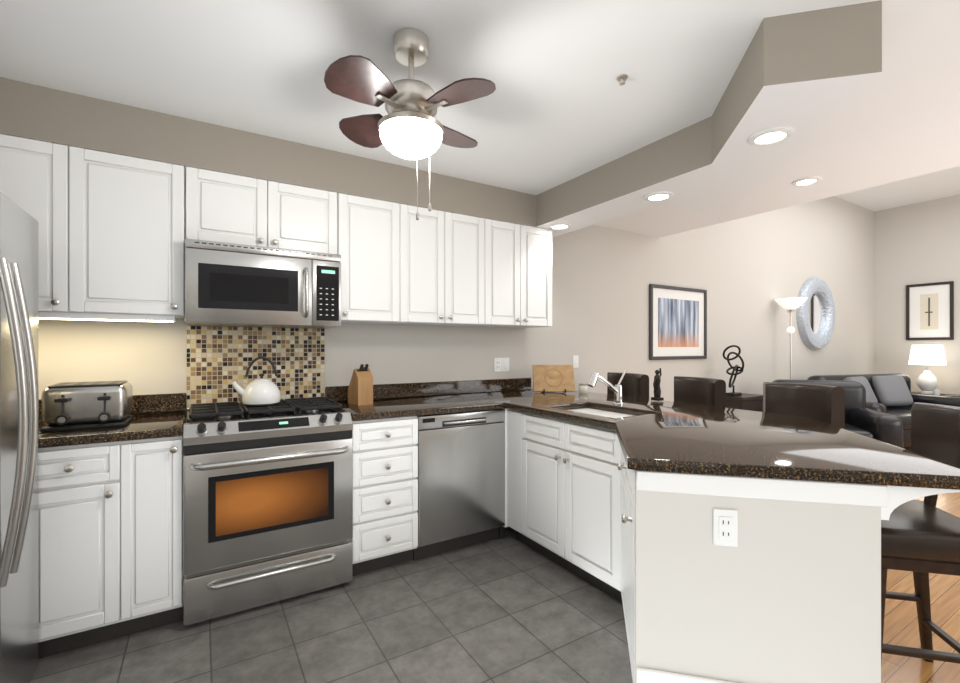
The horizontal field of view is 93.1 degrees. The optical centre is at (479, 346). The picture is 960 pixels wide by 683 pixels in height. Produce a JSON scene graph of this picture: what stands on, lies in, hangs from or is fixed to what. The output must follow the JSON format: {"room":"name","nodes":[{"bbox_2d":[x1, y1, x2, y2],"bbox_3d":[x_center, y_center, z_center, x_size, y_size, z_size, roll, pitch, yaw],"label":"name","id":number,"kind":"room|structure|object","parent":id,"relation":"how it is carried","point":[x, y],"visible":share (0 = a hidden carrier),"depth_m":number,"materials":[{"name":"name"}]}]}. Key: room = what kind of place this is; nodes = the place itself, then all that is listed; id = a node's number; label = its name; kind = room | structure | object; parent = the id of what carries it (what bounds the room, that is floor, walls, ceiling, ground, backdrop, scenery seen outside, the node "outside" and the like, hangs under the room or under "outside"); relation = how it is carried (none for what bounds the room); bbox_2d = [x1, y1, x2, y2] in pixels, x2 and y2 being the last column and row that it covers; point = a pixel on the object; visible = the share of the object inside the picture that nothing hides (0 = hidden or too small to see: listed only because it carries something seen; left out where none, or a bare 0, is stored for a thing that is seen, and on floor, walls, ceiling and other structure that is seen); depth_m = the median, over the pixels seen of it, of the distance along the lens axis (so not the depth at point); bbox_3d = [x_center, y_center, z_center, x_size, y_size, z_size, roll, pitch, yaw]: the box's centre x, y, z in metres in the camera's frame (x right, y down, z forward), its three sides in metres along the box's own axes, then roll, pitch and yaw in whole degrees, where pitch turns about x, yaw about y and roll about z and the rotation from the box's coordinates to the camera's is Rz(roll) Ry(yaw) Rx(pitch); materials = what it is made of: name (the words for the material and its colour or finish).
{"room":"kitchen and living room","nodes":[
{"label":"kitchen and living room","id":0,"kind":"room"},
{"bbox_2d":[30,527,632,682],"bbox_3d":[0.385,1.278,0.330,3.670,0.004,6.000,0,0,-32],"label":"floor","id":1,"kind":"structure","parent":0,"point":[509,607],"depth_m":2.00,"materials":[{"name":"grey tile"}]},
{"bbox_2d":[0,192,38,682],"bbox_3d":[-1.777,0.393,1.204,0.856,1.775,0.920,0,0,-32],"label":"fridge","id":2,"kind":"object","parent":1,"relation":"on","point":[19,415],"visible":1,"depth_m":1.49,"materials":[{"name":"silver metal"}]},
{"bbox_2d":[38,440,133,658],"bbox_3d":[-1.815,0.839,2.129,0.356,0.872,0.627,0,0,-32],"label":"base cabinet","id":3,"kind":"object","parent":1,"relation":"on","point":[110,540],"depth_m":1.88,"materials":[{"name":"white wood"}]},
{"bbox_2d":[38,393,185,447],"bbox_3d":[-2.038,0.330,1.984,1.259,0.140,0.642,0,0,-32],"label":"countertop","id":4,"kind":"structure","parent":3,"relation":"on","point":[154,415],"depth_m":2.03,"materials":[{"name":"stone"}]},
{"bbox_2d":[39,381,132,431],"bbox_3d":[-1.784,0.262,2.080,0.290,0.194,0.298,0,0,-32],"label":"toaster","id":5,"kind":"object","parent":4,"relation":"on","point":[66,406],"visible":1,"depth_m":1.99,"materials":[{"name":"silver metal"}]},
{"bbox_2d":[134,430,183,632],"bbox_3d":[-1.623,0.839,2.247,0.276,0.872,0.627,0,0,-32],"label":"base cabinet","id":6,"kind":"object","parent":1,"relation":"on","point":[158,462],"depth_m":2.01,"materials":[{"name":"white wood"}]},
{"bbox_2d":[183,397,352,625],"bbox_3d":[-1.150,0.789,2.471,0.758,0.942,0.716,0,0,-32],"label":"range","id":7,"kind":"object","parent":1,"relation":"on","point":[267,504],"visible":0.98,"depth_m":2.21,"materials":[{"name":"silver metal"}]},
{"bbox_2d":[232,356,280,405],"bbox_3d":[-1.230,0.184,2.507,0.245,0.265,0.196,0,0,-32],"label":"kettle","id":8,"kind":"object","parent":7,"relation":"on","point":[261,391],"visible":1,"depth_m":2.46,"materials":[{"name":"white ceramic"}]},
{"bbox_2d":[351,416,417,575],"bbox_3d":[-0.687,0.839,2.820,0.387,0.872,0.627,0,0,-32],"label":"base cabinet","id":9,"kind":"object","parent":1,"relation":"on","point":[385,451],"depth_m":2.55,"materials":[{"name":"white wood"}]},
{"bbox_2d":[325,380,505,420],"bbox_3d":[-0.433,0.330,2.967,0.975,0.140,0.642,0,0,-32],"label":"countertop","id":10,"kind":"structure","parent":9,"relation":"on","point":[397,400],"depth_m":3.04,"materials":[{"name":"stone"}]},
{"bbox_2d":[348,364,372,405],"bbox_3d":[-0.754,0.233,2.869,0.100,0.253,0.150,0,0,-39],"label":"knife block","id":11,"kind":"object","parent":10,"relation":"on","point":[360,390],"visible":1,"depth_m":2.82,"materials":[{"name":"brown wood"}]},
{"bbox_2d":[413,409,504,560],"bbox_3d":[-0.250,0.842,3.062,0.608,0.867,0.657,0,0,-32],"label":"dishwasher","id":12,"kind":"object","parent":1,"relation":"on","point":[461,479],"visible":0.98,"depth_m":2.80,"materials":[{"name":"silver metal"}]},
{"bbox_2d":[539,428,810,499],"bbox_3d":[0.924,0.841,1.848,1.034,0.878,0.922,0,0,-32],"label":"base cabinet","id":13,"kind":"object","parent":1,"relation":"on","point":[603,441],"depth_m":1.96,"materials":[{"name":"white"}]},
{"bbox_2d":[507,409,959,682],"bbox_3d":[0.600,0.841,2.468,1.188,0.878,2.569,0,0,-32],"label":"base cabinet","id":14,"kind":"object","parent":1,"relation":"on","point":[787,589],"depth_m":1.44,"materials":[{"name":"white wood"}]},
{"bbox_2d":[486,378,530,385],"bbox_3d":[0.306,0.330,3.270,0.360,0.140,0.897,0,0,-32],"label":"backsplash","id":15,"kind":"structure","parent":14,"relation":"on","point":[525,381],"depth_m":3.77,"materials":[{"name":"stone"}]},
{"bbox_2d":[474,380,959,481],"bbox_3d":[0.941,0.330,2.603,0.987,0.140,2.780,0,0,-32],"label":"countertop","id":16,"kind":"structure","parent":14,"relation":"on","point":[806,435],"depth_m":2.11,"materials":[{"name":"stone"}]},
{"bbox_2d":[532,365,574,392],"bbox_3d":[0.582,0.251,3.612,0.330,0.217,0.110,0,0,-4],"label":"cutting board","id":17,"kind":"object","parent":16,"relation":"on","point":[553,378],"visible":1,"depth_m":3.60,"materials":[{"name":"brown wood"}]},
{"bbox_2d":[579,383,587,392],"bbox_3d":[0.817,0.323,3.597,0.074,0.072,0.073,0,0,-32],"label":"candle jar","id":18,"kind":"object","parent":16,"relation":"on","point":[583,387],"visible":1,"depth_m":3.57,"materials":[{"name":"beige glass"}]},
{"bbox_2d":[588,369,626,404],"bbox_3d":[0.791,0.249,2.807,0.331,0.219,0.063,0,0,-32],"label":"faucet","id":19,"kind":"object","parent":16,"relation":"on","point":[616,390],"visible":1,"depth_m":2.82,"materials":[{"name":"silver metal"}]},
{"bbox_2d":[651,368,663,400],"bbox_3d":[1.195,0.251,3.066,0.082,0.216,0.060,0,0,-32],"label":"statue","id":20,"kind":"object","parent":16,"relation":"on","point":[656,386],"visible":1,"depth_m":3.05,"materials":[{"name":"brown metal"}]},
{"bbox_2d":[713,508,737,546],"bbox_3d":[0.767,0.565,1.422,0.070,0.114,0.009,0,0,13],"label":"outlet","id":21,"kind":"object","parent":14,"relation":"attached to","point":[725,527],"visible":1,"depth_m":1.42,"materials":[{"name":"white plastic"}]},
{"bbox_2d":[574,418,959,489],"bbox_3d":[0.734,0.380,1.538,0.480,0.040,1.162,0,0,-32],"label":"countertop","id":22,"kind":"structure","parent":14,"relation":"on","point":[667,436],"depth_m":1.45,"materials":[{"name":"stone"}]},
{"bbox_2d":[0,0,881,236],"bbox_3d":[-0.164,-1.040,2.078,4.560,0.240,2.525,0,0,-32],"label":"soffit","id":23,"kind":"structure","parent":0,"point":[806,76],"depth_m":2.28,"materials":[{"name":"white paint"}]},
{"bbox_2d":[549,223,571,229],"bbox_3d":[0.609,-0.914,3.458,0.170,0.010,0.170,0,0,-32],"label":"recessed light","id":24,"kind":"object","parent":23,"relation":"in","point":[559,226],"visible":0.96,"depth_m":3.46,"materials":[{"name":"white glass"}]},
{"bbox_2d":[644,191,673,201],"bbox_3d":[1.088,-0.914,2.772,0.170,0.010,0.170,0,0,-32],"label":"recessed light","id":25,"kind":"object","parent":23,"relation":"in","point":[659,196],"visible":0.96,"depth_m":2.77,"materials":[{"name":"white glass"}]},
{"bbox_2d":[748,127,793,145],"bbox_3d":[1.266,-0.914,1.984,0.170,0.010,0.170,0,0,-32],"label":"recessed light","id":26,"kind":"object","parent":23,"relation":"in","point":[771,136],"visible":0.98,"depth_m":1.97,"materials":[{"name":"white glass"}]},
{"bbox_2d":[38,196,873,412],"bbox_3d":[1.976,-0.520,4.911,11.370,3.600,0.150,0,0,-32],"label":"wall","id":27,"kind":"structure","parent":0,"point":[744,272],"depth_m":4.58,"materials":[{"name":"grey paint"}]},
{"bbox_2d":[0,134,87,312],"bbox_3d":[-2.127,-0.538,2.108,0.502,0.758,0.337,0,0,-32],"label":"upper cabinet","id":28,"kind":"object","parent":27,"relation":"attached to","point":[47,180],"depth_m":2.04,"materials":[{"name":"white wood"}]},
{"bbox_2d":[88,149,187,318],"bbox_3d":[-1.794,-0.538,2.312,0.497,0.758,0.337,0,0,-32],"label":"upper cabinet","id":29,"kind":"object","parent":27,"relation":"attached to","point":[115,231],"depth_m":2.20,"materials":[{"name":"white wood"}]},
{"bbox_2d":[38,312,175,321],"bbox_3d":[-1.981,-0.144,2.105,0.950,0.030,0.100,0,0,-32],"label":"under-cabinet light","id":30,"kind":"object","parent":29,"relation":"attached to","point":[98,317],"visible":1,"depth_m":2.17,"materials":[{"name":"white plastic"}]},
{"bbox_2d":[187,326,324,406],"bbox_3d":[-1.341,0.105,2.784,0.762,0.510,0.008,0,0,-32],"label":"backsplash","id":31,"kind":"structure","parent":27,"relation":"attached to","point":[220,360],"depth_m":2.75,"materials":[{"name":"tile"}]},
{"bbox_2d":[188,167,339,254],"bbox_3d":[-1.255,-0.729,2.643,0.759,0.377,0.337,0,0,-32],"label":"upper cabinet","id":32,"kind":"object","parent":27,"relation":"attached to","point":[223,207],"depth_m":2.48,"materials":[{"name":"white wood"}]},
{"bbox_2d":[185,238,340,328],"bbox_3d":[-1.223,-0.328,2.592,0.758,0.415,0.456,0,0,-32],"label":"microwave","id":33,"kind":"object","parent":32,"relation":"attached to","point":[233,285],"visible":1,"depth_m":2.42,"materials":[{"name":"silver metal"}]},
{"bbox_2d":[340,193,411,324],"bbox_3d":[-0.740,-0.538,2.958,0.440,0.758,0.337,0,0,-32],"label":"upper cabinet","id":34,"kind":"object","parent":27,"relation":"attached to","point":[376,235],"depth_m":2.82,"materials":[{"name":"white wood"}]},
{"bbox_2d":[412,206,495,326],"bbox_3d":[-0.325,-0.538,3.212,0.747,0.758,0.337,0,0,-32],"label":"upper cabinet","id":35,"kind":"object","parent":27,"relation":"attached to","point":[454,254],"depth_m":3.11,"materials":[{"name":"white wood"}]},
{"bbox_2d":[494,358,501,371],"bbox_3d":[0.146,0.145,3.696,0.075,0.114,0.009,0,0,-32],"label":"outlet","id":36,"kind":"object","parent":27,"relation":"attached to","point":[497,364],"visible":1,"depth_m":3.69,"materials":[{"name":"white plastic"}]},
{"bbox_2d":[502,358,508,371],"bbox_3d":[0.211,0.145,3.735,0.075,0.114,0.010,0,0,-32],"label":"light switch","id":37,"kind":"object","parent":27,"relation":"attached to","point":[505,364],"visible":1,"depth_m":3.73,"materials":[{"name":"white plastic"}]},
{"bbox_2d":[476,220,551,327],"bbox_3d":[0.191,-0.538,3.529,0.678,0.758,0.337,0,0,-32],"label":"upper cabinet","id":38,"kind":"object","parent":27,"relation":"attached to","point":[523,252],"depth_m":3.41,"materials":[{"name":"white wood"}]},
{"bbox_2d":[573,355,578,367],"bbox_3d":[0.885,0.135,4.194,0.070,0.114,0.010,0,0,-32],"label":"switch","id":39,"kind":"object","parent":27,"relation":"attached to","point":[575,361],"visible":0.94,"depth_m":4.19,"materials":[{"name":"white plastic"}]},
{"bbox_2d":[649,284,706,359],"bbox_3d":[2.182,-0.260,4.978,0.980,0.790,0.028,0,0,-32],"label":"framed picture","id":40,"kind":"object","parent":27,"relation":"attached to","point":[677,322],"visible":0.98,"depth_m":4.96,"materials":[{"name":"paper"}]},
{"bbox_2d":[797,278,834,349],"bbox_3d":[4.906,-0.480,6.608,1.050,1.050,0.095,0,0,-32],"label":"round mirror","id":41,"kind":"object","parent":27,"relation":"attached to","point":[816,316],"visible":0.94,"depth_m":6.60,"materials":[{"name":"silver metal"}]},
{"bbox_2d":[0,0,959,237],"bbox_3d":[1.101,-1.210,0.798,5.580,0.100,6.250,0,0,-32],"label":"ceiling","id":42,"kind":"structure","parent":0,"point":[559,105],"depth_m":1.92,"materials":[{"name":"white paint"}]},
{"bbox_2d":[324,28,495,219],"bbox_3d":[-0.260,-0.804,1.717,0.572,0.709,0.572,0,0,-10],"label":"ceiling fan","id":43,"kind":"object","parent":42,"relation":"hanging from","point":[409,126],"visible":1,"depth_m":1.63,"materials":[{"name":"brown wood"}]},
{"bbox_2d":[617,74,627,85],"bbox_3d":[0.613,-1.146,1.959,0.048,0.028,0.047,0,0,-32],"label":"sprinkler","id":44,"kind":"object","parent":42,"relation":"attached to","point":[622,79],"visible":1,"depth_m":1.95,"materials":[{"name":"silver metal"}]},
{"bbox_2d":[792,177,820,185],"bbox_3d":[2.280,-1.154,3.180,0.170,0.010,0.170,0,0,-32],"label":"recessed light","id":45,"kind":"object","parent":42,"relation":"in","point":[806,181],"visible":0.98,"depth_m":3.18,"materials":[{"name":"white glass"}]},
{"bbox_2d":[835,166,959,211],"bbox_3d":[5.906,-2.370,3.742,5.890,0.100,6.250,0,0,-32],"label":"ceiling","id":46,"kind":"structure","parent":0,"point":[929,186],"depth_m":6.79,"materials":[{"name":"white paint"}]},
{"bbox_2d":[874,194,959,394],"bbox_3d":[8.403,-0.520,5.208,0.100,3.600,6.140,0,0,-32],"label":"wall","id":47,"kind":"structure","parent":0,"point":[917,243],"depth_m":7.39,"materials":[{"name":"grey paint"}]},
{"bbox_2d":[906,281,953,339],"bbox_3d":[7.106,-0.560,7.199,0.028,0.900,0.550,0,0,-32],"label":"picture","id":48,"kind":"object","parent":47,"relation":"attached to","point":[929,311],"visible":0.98,"depth_m":7.19,"materials":[{"name":"grey paper"}]},
{"bbox_2d":[881,447,959,682],"bbox_3d":[3.570,1.330,2.311,11.370,0.100,6.250,0,0,-32],"label":"floor","id":49,"kind":"structure","parent":0,"point":[901,626],"depth_m":2.11,"materials":[{"name":"brown wood"}]},
{"bbox_2d":[607,372,648,398],"bbox_3d":[1.120,0.752,3.806,0.484,1.055,0.478,0,0,-32],"label":"stool","id":50,"kind":"object","parent":49,"relation":"on","point":[635,385],"visible":0.08,"depth_m":3.86,"materials":[{"name":"brown leather"}]},
{"bbox_2d":[674,376,725,407],"bbox_3d":[1.451,0.752,3.266,0.484,1.055,0.478,0,0,-24],"label":"stool","id":51,"kind":"object","parent":49,"relation":"on","point":[702,391],"visible":0.12,"depth_m":3.33,"materials":[{"name":"brown leather"}]},
{"bbox_2d":[726,393,762,411],"bbox_3d":[2.921,0.910,5.121,0.480,0.740,0.340,0,0,-32],"label":"console table","id":52,"kind":"object","parent":49,"relation":"on","point":[750,402],"visible":0.21,"depth_m":4.97,"materials":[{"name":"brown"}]},
{"bbox_2d":[722,345,743,395],"bbox_3d":[2.818,0.258,5.058,0.256,0.562,0.221,0,0,-32],"label":"knot sculpture","id":53,"kind":"object","parent":52,"relation":"on","point":[736,373],"visible":1,"depth_m":5.03,"materials":[{"name":"brown metal"}]},
{"bbox_2d":[774,297,807,379],"bbox_3d":[4.022,0.328,5.889,0.370,1.905,0.370,0,0,-32],"label":"floor lamp","id":54,"kind":"object","parent":49,"relation":"on","point":[791,304],"visible":0.71,"depth_m":5.85,"materials":[{"name":"silver metal"}]},
{"bbox_2d":[763,382,844,428],"bbox_3d":[1.810,0.752,2.681,0.484,1.055,0.478,0,0,-32],"label":"stool","id":55,"kind":"object","parent":49,"relation":"on","point":[824,403],"visible":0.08,"depth_m":2.74,"materials":[{"name":"brown leather"}]},
{"bbox_2d":[772,379,902,447],"bbox_3d":[3.731,0.830,4.913,1.000,0.900,0.990,0,0,20],"label":"armchair","id":56,"kind":"object","parent":49,"relation":"on","point":[861,418],"visible":0.12,"depth_m":4.67,"materials":[{"name":"black leather"}]},
{"bbox_2d":[807,373,959,446],"bbox_3d":[5.347,0.830,5.991,1.900,0.900,0.990,0,0,-18],"label":"sofa","id":57,"kind":"object","parent":49,"relation":"on","point":[890,394],"visible":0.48,"depth_m":6.05,"materials":[{"name":"black leather"}]},
{"bbox_2d":[881,402,959,663],"bbox_3d":[1.587,0.752,1.688,0.484,1.055,0.478,0,0,13],"label":"stool","id":58,"kind":"object","parent":49,"relation":"on","point":[920,539],"visible":0.46,"depth_m":1.62,"materials":[{"name":"brown leather"}]},
{"bbox_2d":[911,392,954,395],"bbox_3d":[6.838,1.000,6.958,0.560,0.560,0.560,0,0,-32],"label":"side table","id":59,"kind":"object","parent":49,"relation":"on","point":[931,394],"visible":0.02,"depth_m":6.90,"materials":[{"name":"grey wood"}]},
{"bbox_2d":[908,345,946,393],"bbox_3d":[6.838,0.344,6.958,0.420,0.750,0.420,0,0,-32],"label":"table lamp","id":60,"kind":"object","parent":59,"relation":"on","point":[927,382],"visible":0.96,"depth_m":6.87,"materials":[{"name":"white ceramic"}]},
{"bbox_2d":[933,389,939,395],"bbox_3d":[6.796,0.674,6.769,0.111,0.090,0.080,0,0,-32],"label":"mug","id":61,"kind":"object","parent":59,"relation":"on","point":[936,392],"visible":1,"depth_m":6.73,"materials":[{"name":"white ceramic"}]}
]}

